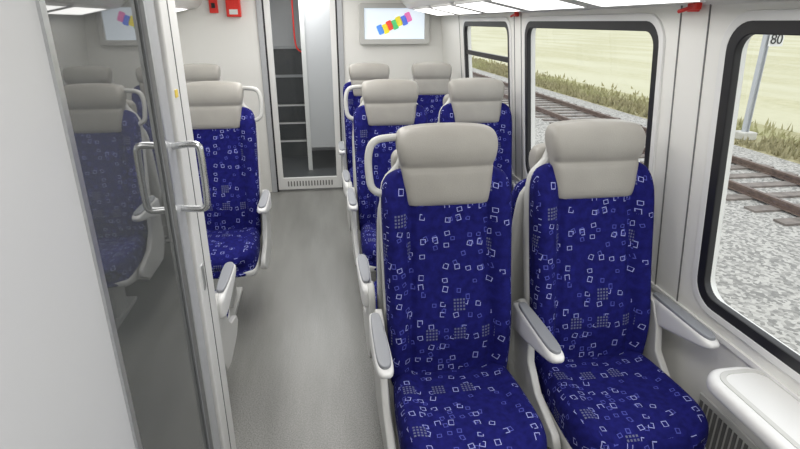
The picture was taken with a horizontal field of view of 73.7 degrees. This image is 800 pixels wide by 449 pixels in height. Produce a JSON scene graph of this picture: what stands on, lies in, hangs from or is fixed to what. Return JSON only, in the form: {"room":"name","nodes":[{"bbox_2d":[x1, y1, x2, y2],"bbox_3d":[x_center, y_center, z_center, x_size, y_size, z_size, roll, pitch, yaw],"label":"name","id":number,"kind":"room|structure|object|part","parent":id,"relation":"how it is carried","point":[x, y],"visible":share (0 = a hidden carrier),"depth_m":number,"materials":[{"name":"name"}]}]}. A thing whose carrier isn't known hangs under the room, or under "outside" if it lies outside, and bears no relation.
{"room":"train carriage","nodes":[
{"label":"train carriage","id":0,"kind":"room"},
{"bbox_2d":[0,0,134,448],"bbox_3d":[-0.394,0.611,-0.010,0.075,1.965,2.065,-3,21,-8],"label":"wall","id":1,"kind":"structure","parent":0,"point":[60,384],"depth_m":0.73,"materials":[{"name":"plastic"}]},
{"bbox_2d":[35,0,142,448],"bbox_3d":[-0.539,0.245,0.954,0.075,1.965,0.018,-3,21,-8],"label":"trim","id":2,"kind":"structure","parent":1,"relation":"attached to","point":[40,4],"depth_m":0.85,"materials":[{"name":"metal"}]},
{"bbox_2d":[269,0,335,150],"bbox_3d":[-0.967,-1.600,5.760,2.300,2.000,1.740,-3,21,-8],"label":"wall","id":3,"kind":"structure","parent":0,"point":[280,10],"depth_m":6.29,"materials":[{"name":"plastic"}]},
{"bbox_2d":[273,46,302,77],"bbox_3d":[-1.572,-1.803,6.450,0.810,0.670,0.034,-3,21,-8],"label":"bars","id":4,"kind":"object","parent":3,"relation":"attached to","point":[274,47],"visible":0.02,"depth_m":6.37,"materials":[{"name":"grey metal"}]},
{"bbox_2d":[273,49,304,103],"bbox_3d":[-1.575,-1.805,6.471,0.810,0.680,0.004,-3,21,-8],"label":"stair risers","id":5,"kind":"object","parent":4,"relation":"attached to","point":[290,90],"visible":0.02,"depth_m":6.50,"materials":[{"name":"grey metal"}]},
{"bbox_2d":[278,104,306,141],"bbox_3d":[-1.526,-1.227,6.482,0.750,0.420,0.215,-3,21,-8],"label":"trim","id":6,"kind":"structure","parent":3,"relation":"attached to","point":[286,104],"depth_m":6.50,"materials":[{"name":"white plastic"}]},
{"bbox_2d":[176,0,442,191],"bbox_3d":[-0.838,-1.283,4.928,2.640,2.000,0.060,-3,21,-8],"label":"wall","id":7,"kind":"structure","parent":0,"point":[229,43],"depth_m":4.75,"materials":[{"name":"plastic"}]},
{"bbox_2d":[208,0,218,12],"bbox_3d":[-1.588,-1.863,4.539,0.070,0.120,0.036,-3,21,-8],"label":"fire alarm","id":8,"kind":"object","parent":7,"relation":"attached to","point":[213,4],"visible":1,"depth_m":4.53,"materials":[{"name":"red plastic"}]},
{"bbox_2d":[225,0,241,16],"bbox_3d":[-1.423,-1.882,4.547,0.120,0.210,0.054,-3,21,-8],"label":"box","id":9,"kind":"object","parent":7,"relation":"attached to","point":[233,7],"visible":1,"depth_m":4.54,"materials":[{"name":"red plastic"}]},
{"bbox_2d":[256,0,346,191],"bbox_3d":[-0.878,-1.243,4.920,0.739,1.930,0.070,-3,21,-8],"label":"door","id":10,"kind":"structure","parent":7,"relation":"in","point":[337,180],"depth_m":4.91,"materials":[{"name":"white metal"}]},
{"bbox_2d":[261,0,342,191],"bbox_3d":[-0.878,-1.244,4.923,0.645,1.930,0.045,-3,21,-8],"label":"gaskets","id":11,"kind":"object","parent":10,"relation":"attached to","point":[261,0],"visible":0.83,"depth_m":4.88,"materials":[{"name":"rubber"}]},
{"bbox_2d":[288,180,332,185],"bbox_3d":[-0.877,-0.406,5.222,0.432,0.050,0.005,-3,21,-8],"label":"vent slots","id":12,"kind":"object","parent":10,"relation":"attached to","point":[314,180],"visible":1,"depth_m":5.22,"materials":[{"name":"grey metal"}]},
{"bbox_2d":[358,3,429,44],"bbox_3d":[-0.050,-1.800,4.789,0.637,0.347,0.050,-3,21,-8],"label":"display","id":13,"kind":"object","parent":7,"relation":"attached to","point":[379,23],"visible":0.89,"depth_m":4.78,"materials":[{"name":"plastic"}]},
{"bbox_3d":[-0.051,-1.804,4.793,0.565,0.280,0.020,-3,21,-8],"label":"panel","id":14,"kind":"part","parent":13,"relation":"part of","materials":[{"name":"white glass"}]},
{"bbox_2d":[303,0,334,147],"bbox_3d":[-0.478,-1.706,5.688,1.040,1.750,0.060,-3,21,-8],"label":"wall","id":15,"kind":"structure","parent":0,"point":[316,12],"depth_m":5.63,"materials":[{"name":"plastic"}]},
{"bbox_2d":[298,0,312,169],"bbox_3d":[-1.005,-1.562,5.660,0.045,2.000,0.100,-3,21,-8],"label":"trim","id":16,"kind":"structure","parent":15,"relation":"attached to","point":[300,2],"depth_m":5.63,"materials":[{"name":"white plastic"}]},
{"bbox_2d":[213,150,550,448],"bbox_3d":[-0.509,0.481,3.184,2.640,0.060,8.100,-3,21,-8],"label":"floor","id":17,"kind":"structure","parent":0,"point":[300,374],"depth_m":2.79,"materials":[{"name":"plastic"}]},
{"bbox_2d":[137,0,220,448],"bbox_3d":[-0.612,0.055,1.475,0.044,1.950,0.104,-3,21,-8],"label":"stile","id":18,"kind":"object","parent":17,"relation":"on","point":[149,5],"depth_m":1.42,"materials":[{"name":"grey metal"}]},
{"bbox_3d":[-0.588,0.070,1.434,0.008,1.950,0.011,-3,21,-8],"label":"stile edge","id":19,"kind":"part","parent":18,"relation":"part of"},
{"bbox_2d":[171,140,210,211],"bbox_3d":[-0.558,-0.127,1.432,0.081,0.199,0.019,-3,21,-8],"label":"door handle","id":20,"kind":"object","parent":18,"relation":"attached to","point":[182,144],"depth_m":1.43,"materials":[{"name":"metal"}]},
{"bbox_2d":[153,0,236,448],"bbox_3d":[-0.639,-0.001,1.615,0.060,1.955,0.167,-3,21,-8],"label":"door frame","id":21,"kind":"structure","parent":17,"relation":"on","point":[160,6],"depth_m":1.57,"materials":[{"name":"white metal"}]},
{"bbox_2d":[166,0,230,447],"bbox_3d":[-0.608,0.003,1.612,0.003,1.950,0.005,-3,21,-8],"label":"jamb seam","id":22,"kind":"object","parent":21,"relation":"attached to","point":[166,0],"depth_m":1.58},
{"bbox_2d":[201,263,206,289],"bbox_3d":[-0.602,0.160,1.635,0.004,0.080,0.025,-3,21,-8],"label":"latch plate","id":23,"kind":"object","parent":21,"relation":"attached to","point":[202,265],"visible":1,"depth_m":1.63,"materials":[{"name":"metal"}]},
{"bbox_2d":[184,64,221,82],"bbox_3d":[-1.498,-0.572,4.115,0.496,1.247,0.658,-3,21,-8],"label":"seat","id":24,"kind":"object","parent":17,"relation":"on","point":[193,72],"visible":0.12,"depth_m":4.10,"materials":[{"name":"leather"}]},
{"bbox_2d":[215,262,237,370],"bbox_3d":[-0.915,0.241,2.106,0.496,1.154,0.562,-3,21,-8],"label":"seat","id":25,"kind":"object","parent":17,"relation":"on","point":[224,289],"visible":0.08,"depth_m":2.10,"materials":[{"name":"patterned fabric"},{"name":"leather"},{"name":"white plastic"}]},
{"bbox_2d":[186,81,271,316],"bbox_3d":[-0.959,-0.108,2.894,0.496,1.247,0.658,-3,21,-8],"label":"seat","id":26,"kind":"object","parent":17,"relation":"on","point":[225,127],"visible":0.77,"depth_m":2.95,"materials":[{"name":"patterned fabric"},{"name":"leather"},{"name":"white plastic"}]},
{"bbox_3d":[-1.014,-0.276,3.006,0.430,0.740,0.220,-3,21,-8],"label":"backrest","id":27,"kind":"part","parent":26,"relation":"part of","materials":[{"name":"blue fabric"}]},
{"bbox_2d":[207,227,260,278],"bbox_3d":[-0.975,0.137,2.876,0.424,0.142,0.455,-3,21,-8],"label":"seat cushion","id":28,"kind":"object","parent":26,"relation":"on","point":[241,246],"depth_m":2.77,"materials":[{"name":"blue fabric"}]},
{"bbox_3d":[-0.839,-0.671,2.982,0.146,0.200,0.071,-3,21,-8],"label":"grab handle","id":29,"kind":"part","parent":26,"relation":"part of","materials":[{"name":"white plastic"}]},
{"bbox_3d":[-0.759,0.033,2.995,0.026,0.382,0.435,-3,21,-8],"label":"frame","id":30,"kind":"part","parent":26,"relation":"part of","materials":[{"name":"plastic"}]},
{"bbox_2d":[278,104,307,156],"bbox_3d":[-1.533,-1.155,6.560,0.750,0.600,0.290,-3,21,-8],"label":"stairs","id":31,"kind":"structure","parent":17,"relation":"on","point":[286,113],"depth_m":6.55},
{"bbox_2d":[342,97,362,230],"bbox_3d":[-0.138,-0.312,3.562,0.496,1.154,0.562,-3,21,-8],"label":"seat","id":32,"kind":"object","parent":17,"relation":"on","point":[347,183],"visible":0.16,"depth_m":3.41,"materials":[{"name":"fabric"},{"name":"leather"},{"name":"white plastic"}]},
{"bbox_3d":[-0.338,-0.151,3.578,0.026,0.354,0.369,-3,21,-8],"label":"frame","id":33,"kind":"part","parent":32,"relation":"part of","materials":[{"name":"plastic"}]},
{"bbox_2d":[338,63,389,194],"bbox_3d":[-0.239,-0.601,4.191,0.496,1.247,0.658,-3,21,-8],"label":"seat","id":34,"kind":"object","parent":17,"relation":"on","point":[359,73],"visible":0.35,"depth_m":4.21,"materials":[{"name":"fabric"},{"name":"leather"},{"name":"white plastic"}]},
{"bbox_3d":[-0.443,-0.439,4.238,0.026,0.382,0.435,-3,21,-8],"label":"frame","id":35,"kind":"part","parent":34,"relation":"part of","materials":[{"name":"plastic"}]},
{"bbox_2d":[349,167,353,186],"bbox_3d":[-0.193,-0.359,4.182,0.424,0.142,0.455,-3,21,-8],"label":"seat cushion","id":36,"kind":"object","parent":34,"relation":"on","point":[350,168],"depth_m":4.05,"materials":[{"name":"blue fabric"}]},
{"bbox_3d":[-0.233,-0.772,4.312,0.430,0.740,0.220,-3,21,-8],"label":"backrest","id":37,"kind":"part","parent":34,"relation":"part of","materials":[{"name":"blue fabric"}]},
{"bbox_2d":[356,150,397,357],"bbox_3d":[0.068,0.190,2.240,0.496,1.154,0.562,-3,21,-8],"label":"seat","id":38,"kind":"object","parent":17,"relation":"on","point":[371,293],"visible":0.2,"depth_m":2.07,"materials":[{"name":"fabric"},{"name":"leather"},{"name":"white plastic"}]},
{"bbox_3d":[-0.132,0.351,2.255,0.026,0.354,0.369,-3,21,-8],"label":"frame","id":39,"kind":"part","parent":38,"relation":"part of","materials":[{"name":"plastic"}]},
{"bbox_2d":[374,281,376,308],"bbox_3d":[0.086,0.351,2.396,0.424,0.131,0.387,-3,21,-8],"label":"seat cushion","id":40,"kind":"object","parent":38,"relation":"on","point":[375,285],"depth_m":2.37,"materials":[{"name":"blue fabric"}]},
{"bbox_3d":[0.119,0.139,2.071,0.430,0.684,0.187,-3,21,-8],"label":"backrest","id":41,"kind":"part","parent":38,"relation":"part of","materials":[{"name":"blue fabric"}]},
{"bbox_2d":[344,79,427,271],"bbox_3d":[-0.051,-0.144,2.989,0.496,1.247,0.658,-3,21,-8],"label":"seat","id":42,"kind":"object","parent":17,"relation":"on","point":[387,106],"visible":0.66,"depth_m":3.02,"materials":[{"name":"fabric"},{"name":"leather"},{"name":"white plastic"}]},
{"bbox_3d":[-0.245,-0.689,3.030,0.148,0.200,0.059,-6,22,-16],"label":"grab handle","id":43,"kind":"part","parent":42,"relation":"part of","materials":[{"name":"plastic"}]},
{"bbox_3d":[-0.255,0.018,3.036,0.026,0.382,0.435,-3,21,-8],"label":"frame","id":44,"kind":"part","parent":42,"relation":"part of","materials":[{"name":"plastic"}]},
{"bbox_2d":[361,223,375,269],"bbox_3d":[-0.006,0.098,2.979,0.424,0.142,0.455,-3,21,-8],"label":"seat cushion","id":45,"kind":"object","parent":42,"relation":"on","point":[368,230],"depth_m":2.83,"materials":[{"name":"blue fabric"}]},
{"bbox_3d":[-0.045,-0.315,3.110,0.430,0.740,0.220,-3,21,-8],"label":"backrest","id":46,"kind":"part","parent":42,"relation":"part of","materials":[{"name":"blue fabric"}]},
{"bbox_2d":[411,62,451,122],"bbox_3d":[0.290,-0.628,4.263,0.550,1.247,0.651,-3,21,-8],"label":"seat","id":47,"kind":"object","parent":17,"relation":"on","point":[432,79],"visible":0.34,"depth_m":4.28,"materials":[{"name":"fabric"},{"name":"leather"},{"name":"white plastic"}]},
{"bbox_3d":[0.267,-0.797,4.380,0.430,0.740,0.220,-3,21,-8],"label":"backrest","id":48,"kind":"part","parent":47,"relation":"part of","materials":[{"name":"blue fabric"}]},
{"bbox_2d":[434,94,448,122],"bbox_3d":[0.362,-0.338,3.631,0.496,1.154,0.562,-3,21,-8],"label":"seat","id":49,"kind":"object","parent":17,"relation":"on","point":[445,99],"visible":0.02,"depth_m":3.21,"materials":[{"name":"plastic"}]},
{"bbox_2d":[364,122,546,448],"bbox_3d":[0.154,0.358,1.666,0.496,1.247,0.658,-3,21,-8],"label":"seat","id":50,"kind":"object","parent":17,"relation":"on","point":[442,345],"visible":1,"depth_m":1.72,"materials":[{"name":"fabric"},{"name":"leather"},{"name":"white plastic"}]},
{"bbox_3d":[-0.039,-0.187,1.707,0.148,0.200,0.059,-6,22,-16],"label":"grab handle","id":51,"kind":"part","parent":50,"relation":"part of","materials":[{"name":"plastic"}]},
{"bbox_3d":[-0.050,0.520,1.713,0.026,0.382,0.435,-3,21,-8],"label":"frame","id":52,"kind":"part","parent":50,"relation":"part of","materials":[{"name":"plastic"}]},
{"bbox_3d":[0.161,0.188,1.787,0.430,0.740,0.220,-3,21,-8],"label":"backrest","id":53,"kind":"part","parent":50,"relation":"part of","materials":[{"name":"blue fabric"}]},
{"bbox_2d":[393,363,546,448],"bbox_3d":[0.200,0.600,1.656,0.424,0.142,0.455,-3,21,-8],"label":"seat cushion","id":54,"kind":"object","parent":50,"relation":"on","point":[436,405],"depth_m":1.61,"materials":[{"name":"blue fabric"}]},
{"bbox_2d":[438,78,519,193],"bbox_3d":[0.478,-0.172,3.060,0.550,1.247,0.651,-3,21,-8],"label":"seat","id":55,"kind":"object","parent":17,"relation":"on","point":[470,100],"visible":0.36,"depth_m":3.08,"materials":[{"name":"fabric"},{"name":"leather"},{"name":"white plastic"}]},
{"bbox_3d":[0.455,-0.341,3.178,0.430,0.740,0.220,-3,21,-8],"label":"backrest","id":56,"kind":"part","parent":55,"relation":"part of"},
{"bbox_2d":[511,143,545,315],"bbox_3d":[0.568,0.165,2.308,0.496,1.154,0.562,-3,21,-8],"label":"seat","id":57,"kind":"object","parent":17,"relation":"on","point":[536,153],"visible":0.08,"depth_m":1.98,"materials":[{"name":"fabric"},{"name":"leather"},{"name":"white plastic"}]},
{"bbox_3d":[0.619,0.113,2.139,0.430,0.684,0.187,-3,21,-8],"label":"backrest","id":58,"kind":"part","parent":57,"relation":"part of","materials":[{"name":"blue fabric"}]},
{"bbox_2d":[508,119,719,448],"bbox_3d":[0.684,0.331,1.738,0.550,1.247,0.651,-3,21,-8],"label":"seat","id":59,"kind":"object","parent":17,"relation":"on","point":[585,352],"visible":0.99,"depth_m":1.78,"materials":[{"name":"fabric"},{"name":"leather"},{"name":"white plastic"}]},
{"bbox_3d":[0.450,0.495,1.781,0.026,0.382,0.435,-3,21,-8],"label":"frame","id":60,"kind":"part","parent":59,"relation":"part of","materials":[{"name":"plastic"}]},
{"bbox_3d":[0.660,0.162,1.855,0.430,0.740,0.220,-3,21,-8],"label":"backrest","id":61,"kind":"part","parent":59,"relation":"part of","materials":[{"name":"blue fabric"}]},
{"bbox_2d":[537,351,708,448],"bbox_3d":[0.700,0.574,1.724,0.424,0.142,0.455,-3,21,-8],"label":"seat cushion","id":62,"kind":"object","parent":59,"relation":"on","point":[592,399],"depth_m":1.64,"materials":[{"name":"blue fabric"}]},
{"bbox_2d":[175,0,799,15],"bbox_3d":[-0.380,-0.921,1.699,2.434,0.425,6.300,-3,21,-8],"label":"ceiling","id":63,"kind":"structure","parent":0,"point":[410,4],"depth_m":2.57,"materials":[{"name":"plastic"}]},
{"bbox_2d":[175,5,188,11],"bbox_3d":[-1.756,-1.597,3.974,0.227,0.064,0.644,-3,21,-8],"label":"ceiling lamp","id":64,"kind":"object","parent":63,"relation":"in","point":[178,8],"depth_m":4.10,"materials":[{"name":"white plastic"}]},
{"bbox_2d":[413,6,455,15],"bbox_3d":[0.265,-1.701,4.249,0.227,0.064,0.644,-3,21,-8],"label":"ceiling lamp","id":65,"kind":"object","parent":63,"relation":"in","point":[426,9],"depth_m":4.15,"materials":[{"name":"white plastic"}]},
{"bbox_2d":[430,3,482,14],"bbox_3d":[0.370,-1.447,3.578,0.227,0.064,0.594,-3,21,-8],"label":"ceiling lamp","id":66,"kind":"object","parent":63,"relation":"in","point":[449,7],"depth_m":3.48,"materials":[{"name":"white plastic"}]},
{"bbox_2d":[454,0,522,12],"bbox_3d":[0.470,-1.201,2.930,0.227,0.064,0.594,-3,21,-8],"label":"ceiling lamp","id":67,"kind":"object","parent":63,"relation":"in","point":[487,6],"depth_m":2.84,"materials":[{"name":"white plastic"}]},
{"bbox_2d":[489,0,588,10],"bbox_3d":[0.571,-0.955,2.283,0.227,0.064,0.594,-3,21,-8],"label":"ceiling lamp","id":68,"kind":"object","parent":63,"relation":"in","point":[532,5],"depth_m":2.24,"materials":[{"name":"white plastic"}]},
{"bbox_2d":[577,0,705,6],"bbox_3d":[0.670,-0.714,1.649,0.227,0.064,0.564,-3,21,-8],"label":"ceiling lamp","id":69,"kind":"object","parent":63,"relation":"in","point":[602,3],"depth_m":1.70,"materials":[{"name":"white plastic"}]},
{"bbox_2d":[441,1,799,395],"bbox_3d":[0.892,-0.337,2.119,0.140,0.984,6.300,-3,21,-8],"label":"wall","id":70,"kind":"structure","parent":0,"point":[693,30],"depth_m":1.75,"materials":[{"name":"plastic"}]},
{"bbox_2d":[459,25,461,77],"bbox_3d":[0.510,-1.201,4.401,0.094,0.980,0.004,-3,21,-8],"label":"trim","id":71,"kind":"structure","parent":70,"relation":"attached to","point":[459,25],"depth_m":4.32,"materials":[{"name":"grey plastic"}]},
{"bbox_2d":[463,21,509,107],"bbox_3d":[0.611,-0.979,3.772,0.103,0.875,1.082,-3,21,-8],"label":"gasket","id":72,"kind":"object","parent":70,"relation":"attached to","point":[466,23],"visible":0.4,"depth_m":3.66,"materials":[{"name":"rubber"}]},
{"bbox_2d":[466,50,507,62],"bbox_3d":[0.596,-1.172,3.696,0.023,0.032,1.030,-3,21,-8],"label":"rail","id":73,"kind":"object","parent":72,"relation":"attached to","point":[470,52],"visible":0.78,"depth_m":3.62,"materials":[{"name":"metal"}]},
{"bbox_2d":[462,17,512,160],"bbox_3d":[0.604,-0.978,3.771,0.095,0.908,1.116,-3,21,-8],"label":"surround","id":74,"kind":"object","parent":70,"relation":"attached to","point":[505,19],"visible":0.56,"depth_m":3.27,"materials":[{"name":"white plastic"}]},
{"bbox_2d":[510,12,518,16],"bbox_3d":[0.645,-1.177,2.989,0.035,0.031,0.091,-3,21,-8],"label":"hammer","id":75,"kind":"object","parent":70,"relation":"attached to","point":[516,14],"visible":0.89,"depth_m":2.96,"materials":[{"name":"red plastic"}]},
{"bbox_2d":[514,17,515,164],"bbox_3d":[0.695,-0.751,3.217,0.094,0.980,0.004,-3,21,-8],"label":"trim","id":76,"kind":"structure","parent":70,"relation":"attached to","point":[514,17],"depth_m":3.17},
{"bbox_2d":[521,38,521,143],"bbox_3d":[0.711,-0.713,3.115,0.094,0.980,0.004,-3,21,-8],"label":"trim","id":77,"kind":"structure","parent":70,"relation":"attached to","point":[521,38],"depth_m":3.09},
{"bbox_2d":[525,21,658,172],"bbox_3d":[0.814,-0.485,2.472,0.103,0.875,1.252,-3,21,-8],"label":"gasket","id":78,"kind":"object","parent":70,"relation":"attached to","point":[647,26],"visible":0.53,"depth_m":2.19,"materials":[{"name":"rubber"}]},
{"bbox_2d":[523,13,665,183],"bbox_3d":[0.807,-0.484,2.471,0.095,0.908,1.286,-3,21,-8],"label":"surround","id":79,"kind":"object","parent":70,"relation":"attached to","point":[654,19],"visible":0.59,"depth_m":1.88,"materials":[{"name":"white plastic"}]},
{"bbox_2d":[512,173,799,400],"bbox_3d":[0.909,0.119,2.295,0.015,0.017,6.300,-3,21,-8],"label":"trim","id":80,"kind":"structure","parent":70,"relation":"attached to","point":[720,338],"depth_m":1.62,"materials":[{"name":"white plastic"}]},
{"bbox_2d":[655,6,682,284],"bbox_3d":[0.912,-0.221,1.820,0.094,0.980,0.004,-3,21,-8],"label":"trim","id":81,"kind":"structure","parent":70,"relation":"attached to","point":[681,6],"depth_m":1.79,"materials":[{"name":"grey plastic"}]},
{"bbox_2d":[677,2,701,12],"bbox_3d":[0.864,-0.643,1.582,0.035,0.031,0.091,-3,21,-8],"label":"hammer","id":82,"kind":"object","parent":70,"relation":"attached to","point":[692,7],"visible":0.95,"depth_m":1.57,"materials":[{"name":"red plastic"}]},
{"bbox_2d":[676,4,711,300],"bbox_3d":[0.931,-0.175,1.700,0.094,0.980,0.004,-3,21,-8],"label":"trim","id":83,"kind":"structure","parent":70,"relation":"attached to","point":[710,4],"depth_m":1.67,"materials":[{"name":"grey plastic"}]},
{"bbox_2d":[692,9,799,383],"bbox_3d":[1.036,0.075,1.000,0.095,0.908,1.366,-3,21,-8],"label":"surround","id":84,"kind":"object","parent":70,"relation":"attached to","point":[770,14],"visible":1,"depth_m":1.53,"materials":[{"name":"white plastic"}]},
{"bbox_2d":[697,20,799,374],"bbox_3d":[1.042,0.074,1.001,0.103,0.875,1.332,-3,21,-8],"label":"window frame","id":85,"kind":"structure","parent":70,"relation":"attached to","point":[739,37],"depth_m":1.53,"materials":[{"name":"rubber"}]},
{"bbox_2d":[512,177,768,448],"bbox_3d":[0.934,0.406,2.408,0.045,0.630,6.300,-3,21,-8],"label":"wall","id":86,"kind":"structure","parent":0,"point":[689,365],"depth_m":1.80,"materials":[{"name":"plastic"}]},
{"bbox_2d":[698,392,759,448],"bbox_3d":[1.038,0.747,1.553,0.011,0.200,0.550,-3,21,-8],"label":"air vent","id":87,"kind":"object","parent":86,"relation":"in","point":[723,433],"visible":0.6,"depth_m":1.68,"materials":[{"name":"plastic"}]},
{"bbox_2d":[706,367,799,448],"bbox_3d":[1.003,0.597,1.210,0.195,0.126,0.766,-3,21,-8],"label":"table","id":88,"kind":"object","parent":86,"relation":"attached to","point":[771,413],"visible":0.98,"depth_m":1.39,"materials":[{"name":"white plastic"}]},
{"bbox_3d":[-0.967,-2.558,5.396,2.200,0.050,1.740,-3,21,-8],"label":"ceiling","id":89,"kind":"structure","parent":0,"visible":0},
{"bbox_2d":[291,0,300,51],"bbox_3d":[-1.075,-2.198,5.601,0.042,0.749,0.228,-12,24,-29],"label":"pole","id":90,"kind":"object","parent":89,"relation":"attached to","point":[291,0],"visible":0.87,"depth_m":5.71,"materials":[{"name":"red plastic"}]},
{"bbox_3d":[-0.574,1.043,1.535,0.030,0.060,0.497,-3,21,-8],"label":"rail","id":91,"kind":"object","parent":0,"visible":0},
{"bbox_2d":[45,0,208,448],"bbox_3d":[-0.573,0.159,1.200,0.023,1.910,0.497,-3,21,-8],"label":"glass leaf","id":92,"kind":"object","parent":91,"relation":"attached to","point":[99,44],"visible":0.75,"depth_m":1.12,"materials":[{"name":"clear glass"}]},
{"label":"outside","id":93,"kind":"structure","parent":0,"visible":0},
{"bbox_2d":[472,68,799,353],"bbox_3d":[-14.703,-35.853,103.000,18.300,0.300,300.000,-3,21,-8],"label":"gravel","id":94,"kind":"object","parent":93,"point":[757,274],"depth_m":7.20,"materials":[{"name":"grey gravel"}]},
{"bbox_2d":[472,71,799,225],"bbox_3d":[-7.751,-36.428,103.864,2.550,0.159,280.000,-3,21,-8],"label":"railway track","id":95,"kind":"object","parent":94,"relation":"on","point":[776,204],"visible":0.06,"depth_m":10.60,"materials":[{"name":"rusted steel"},{"name":"wood"}]},
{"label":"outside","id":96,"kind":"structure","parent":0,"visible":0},
{"bbox_2d":[471,26,799,132],"bbox_3d":[172.764,-85.009,232.420,386.800,0.290,560.000,-3,21,-8],"label":"field","id":97,"kind":"structure","parent":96,"point":[623,59],"depth_m":41.04,"materials":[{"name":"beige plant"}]},
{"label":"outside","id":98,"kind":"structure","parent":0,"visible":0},
{"bbox_2d":[472,61,799,163],"bbox_3d":[-4.214,-36.395,104.427,2.900,0.300,300.000,-3,21,-8],"label":"verge","id":99,"kind":"structure","parent":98,"point":[760,127],"depth_m":15.29,"materials":[{"name":"green plant"}]},
{"bbox_2d":[472,56,799,160],"bbox_3d":[7.796,-9.123,31.818,4.461,0.280,57.184,-3,21,-8],"label":"grass tufts","id":100,"kind":"object","parent":99,"relation":"on","point":[776,144],"visible":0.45,"depth_m":20.30,"materials":[{"name":"plant"}]},
{"bbox_2d":[735,35,784,140],"bbox_3d":[9.239,-5.719,12.886,0.620,7.359,0.400,-3,21,-8],"label":"catenary mast","id":101,"kind":"object","parent":99,"relation":"on","point":[767,40],"visible":0.86,"depth_m":13.67,"materials":[{"name":"metal"}]},
{"bbox_3d":[9.134,-5.787,12.855,0.130,7.210,0.120,-3,21,-8],"label":"post","id":102,"kind":"part","parent":101,"relation":"part of","materials":[{"name":"grey metal"}]},
{"bbox_3d":[9.357,-4.599,13.262,0.400,0.320,0.015,-3,21,-8],"label":"number plate","id":103,"kind":"part","parent":101,"relation":"part of","materials":[{"name":"white plastic"}]}
]}

